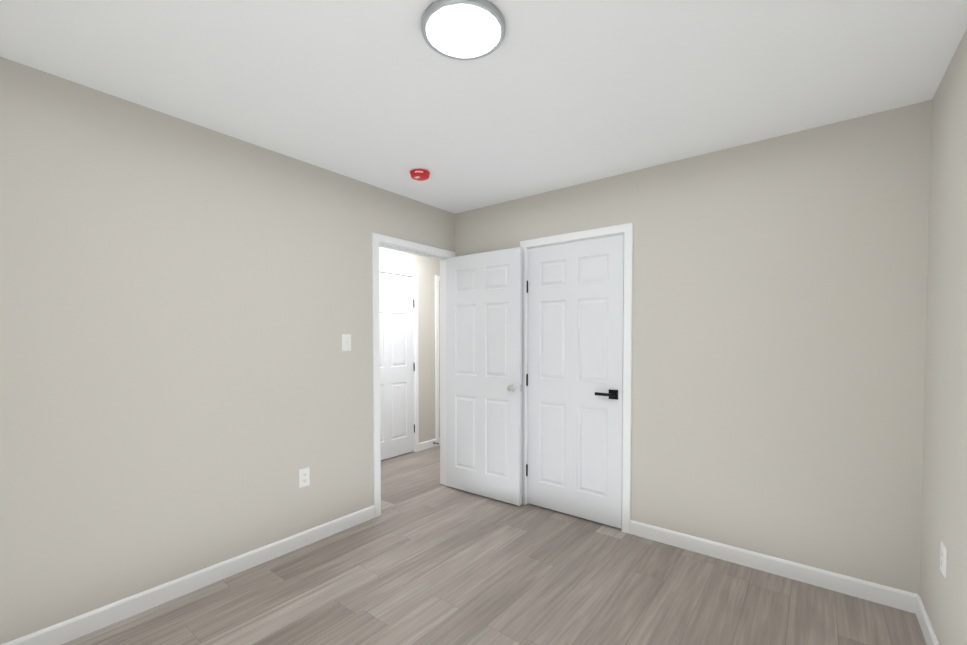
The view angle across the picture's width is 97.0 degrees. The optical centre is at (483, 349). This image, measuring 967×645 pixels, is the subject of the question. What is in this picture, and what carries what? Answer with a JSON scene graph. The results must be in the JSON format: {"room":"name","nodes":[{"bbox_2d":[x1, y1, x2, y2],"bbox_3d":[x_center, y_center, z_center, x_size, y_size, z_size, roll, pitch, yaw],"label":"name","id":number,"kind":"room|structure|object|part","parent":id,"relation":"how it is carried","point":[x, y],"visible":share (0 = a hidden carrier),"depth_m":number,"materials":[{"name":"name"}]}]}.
{"room":"empty bedroom","nodes":[
{"label":"empty bedroom","id":0,"kind":"room"},
{"bbox_2d":[0,57,454,644],"bbox_3d":[-1.309,0.036,2.603,0.120,2.440,3.517,1,2,38],"label":"wall","id":1,"kind":"structure","parent":0,"point":[186,383],"depth_m":2.13,"materials":[{"name":"grey paint"}]},
{"bbox_2d":[1,505,374,644],"bbox_3d":[-1.563,1.221,2.198,0.013,0.092,2.458,1,2,38],"label":"baseboard","id":2,"kind":"structure","parent":1,"relation":"attached to","point":[65,631],"depth_m":2.19,"materials":[{"name":"white wood"}]},
{"bbox_2d":[299,467,309,487],"bbox_3d":[-1.143,0.816,2.732,0.008,0.117,0.072,1,2,38],"label":"electrical outlet plate","id":3,"kind":"object","parent":1,"relation":"attached to","point":[304,477],"visible":1,"depth_m":2.73,"materials":[{"name":"white plastic"}]},
{"bbox_2d":[342,334,350,350],"bbox_3d":[-0.942,-0.048,2.960,0.019,0.117,0.072,1,2,38],"label":"switch plate","id":4,"kind":"object","parent":1,"relation":"attached to","point":[346,342],"visible":1,"depth_m":2.96,"materials":[{"name":"white plastic"}]},
{"bbox_2d":[372,232,455,517],"bbox_3d":[-0.583,0.184,3.541,0.152,2.097,0.906,1,2,38],"label":"trim","id":5,"kind":"structure","parent":1,"relation":"attached to","point":[394,243],"depth_m":3.21,"materials":[{"name":"white wood"}]},
{"bbox_2d":[446,247,527,505],"bbox_3d":[0.006,0.210,3.583,0.788,2.020,0.172,1,2,37],"label":"bedroom door","id":6,"kind":"structure","parent":1,"relation":"in","point":[483,373],"depth_m":3.53,"materials":[{"name":"white wood"}]},
{"bbox_3d":[0.242,0.300,3.387,0.054,0.054,0.139,1,2,37],"label":"handle","id":7,"kind":"part","parent":6,"relation":"part of","materials":[{"name":"silver metal"}]},
{"bbox_3d":[0.355,0.232,3.403,0.012,1.552,0.042,1,2,38],"label":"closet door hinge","id":8,"kind":"part","parent":6,"relation":"part of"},
{"bbox_2d":[379,247,439,442],"bbox_3d":[-1.729,0.004,3.888,0.120,2.440,5.270,1,2,38],"label":"wall","id":9,"kind":"structure","parent":0,"point":[427,269],"depth_m":5.12,"materials":[{"name":"grey paint"}]},
{"bbox_2d":[379,272,413,459],"bbox_3d":[-1.040,0.182,4.667,0.087,2.020,0.765,1,2,38],"label":"hall door","id":10,"kind":"structure","parent":9,"relation":"in","point":[396,373],"depth_m":4.77,"materials":[{"name":"white wood"}]},
{"bbox_2d":[379,266,418,451],"bbox_3d":[-1.087,0.155,4.704,0.136,2.097,0.894,1,2,38],"label":"trim","id":11,"kind":"structure","parent":9,"relation":"attached to","point":[394,271],"depth_m":4.98,"materials":[{"name":"white wood"}]},
{"bbox_2d":[419,438,439,450],"bbox_3d":[-0.449,1.139,5.452,0.013,0.092,1.033,1,2,38],"label":"baseboard","id":12,"kind":"structure","parent":9,"relation":"attached to","point":[426,445],"depth_m":5.14,"materials":[{"name":"white wood"}]},
{"bbox_2d":[435,275,439,445],"bbox_3d":[-0.349,0.134,5.555,0.016,2.097,0.774,1,2,38],"label":"trim","id":13,"kind":"structure","parent":9,"relation":"attached to","point":[437,279],"depth_m":5.26,"materials":[{"name":"white wood"}]},
{"bbox_2d":[0,0,966,213],"bbox_3d":[-0.063,-1.233,2.561,4.340,0.100,5.270,1,2,38],"label":"ceiling","id":14,"kind":"structure","parent":0,"point":[548,95],"depth_m":1.81,"materials":[{"name":"white paint"}]},
{"bbox_2d":[410,169,429,180],"bbox_3d":[-0.422,-1.170,2.867,0.142,0.042,0.132,1,2,38],"label":"smoke detector","id":15,"kind":"object","parent":14,"relation":"attached to","point":[420,174],"visible":1,"depth_m":2.83,"materials":[{"name":"red plastic"}]},
{"bbox_2d":[421,0,504,59],"bbox_3d":[-0.072,-1.142,1.537,0.300,0.032,0.300,1,2,38],"label":"ceiling light","id":16,"kind":"object","parent":14,"relation":"in","point":[464,29],"visible":0.98,"depth_m":1.50,"materials":[{"name":"grey glass"}]},
{"bbox_2d":[62,445,926,644],"bbox_3d":[-0.063,1.296,2.624,4.340,0.080,5.270,1,2,38],"label":"floor","id":17,"kind":"structure","parent":0,"point":[426,557],"depth_m":2.21,"materials":[{"name":"brown wood"}]},
{"bbox_2d":[455,100,931,593],"bbox_3d":[0.957,0.026,2.992,2.980,2.440,0.120,1,2,38],"label":"wall","id":18,"kind":"structure","parent":0,"point":[779,331],"depth_m":2.37,"materials":[{"name":"grey paint"}]},
{"bbox_2d":[527,234,623,528],"bbox_3d":[0.647,0.220,3.155,0.761,2.020,0.084,1,2,38],"label":"closet door","id":19,"kind":"structure","parent":18,"relation":"in","point":[575,352],"depth_m":3.14,"materials":[{"name":"white wood"}]},
{"bbox_3d":[0.853,0.310,2.974,0.151,0.066,0.049,1,2,38],"label":"handle","id":20,"kind":"part","parent":19,"relation":"part of","materials":[{"name":"black metal"}]},
{"bbox_2d":[520,222,632,533],"bbox_3d":[0.682,0.193,3.200,0.890,2.097,0.136,1,2,38],"label":"trim","id":21,"kind":"structure","parent":18,"relation":"attached to","point":[626,229],"depth_m":2.92,"materials":[{"name":"white wood"}]},
{"bbox_2d":[630,520,908,611],"bbox_3d":[1.530,1.213,2.492,1.347,0.092,0.013,1,2,38],"label":"baseboard","id":22,"kind":"structure","parent":18,"relation":"attached to","point":[870,591],"depth_m":2.39,"materials":[{"name":"white wood"}]},
{"bbox_2d":[919,28,966,644],"bbox_3d":[1.602,0.069,1.298,0.120,2.440,5.270,1,2,38],"label":"wall","id":23,"kind":"structure","parent":0,"point":[944,508],"depth_m":1.70,"materials":[{"name":"grey paint"}]},
{"bbox_2d":[909,592,938,644],"bbox_3d":[1.048,1.257,0.724,0.013,0.092,3.397,1,2,38],"label":"baseboard","id":24,"kind":"structure","parent":23,"relation":"attached to","point":[916,606],"depth_m":1.93,"materials":[{"name":"white wood"}]},
{"bbox_2d":[940,541,946,577],"bbox_3d":[1.807,0.823,1.684,0.008,0.117,0.072,1,2,38],"label":"electrical outlet plate","id":25,"kind":"object","parent":23,"relation":"attached to","point":[943,557],"visible":1,"depth_m":1.67,"materials":[{"name":"white plastic"}]}
]}

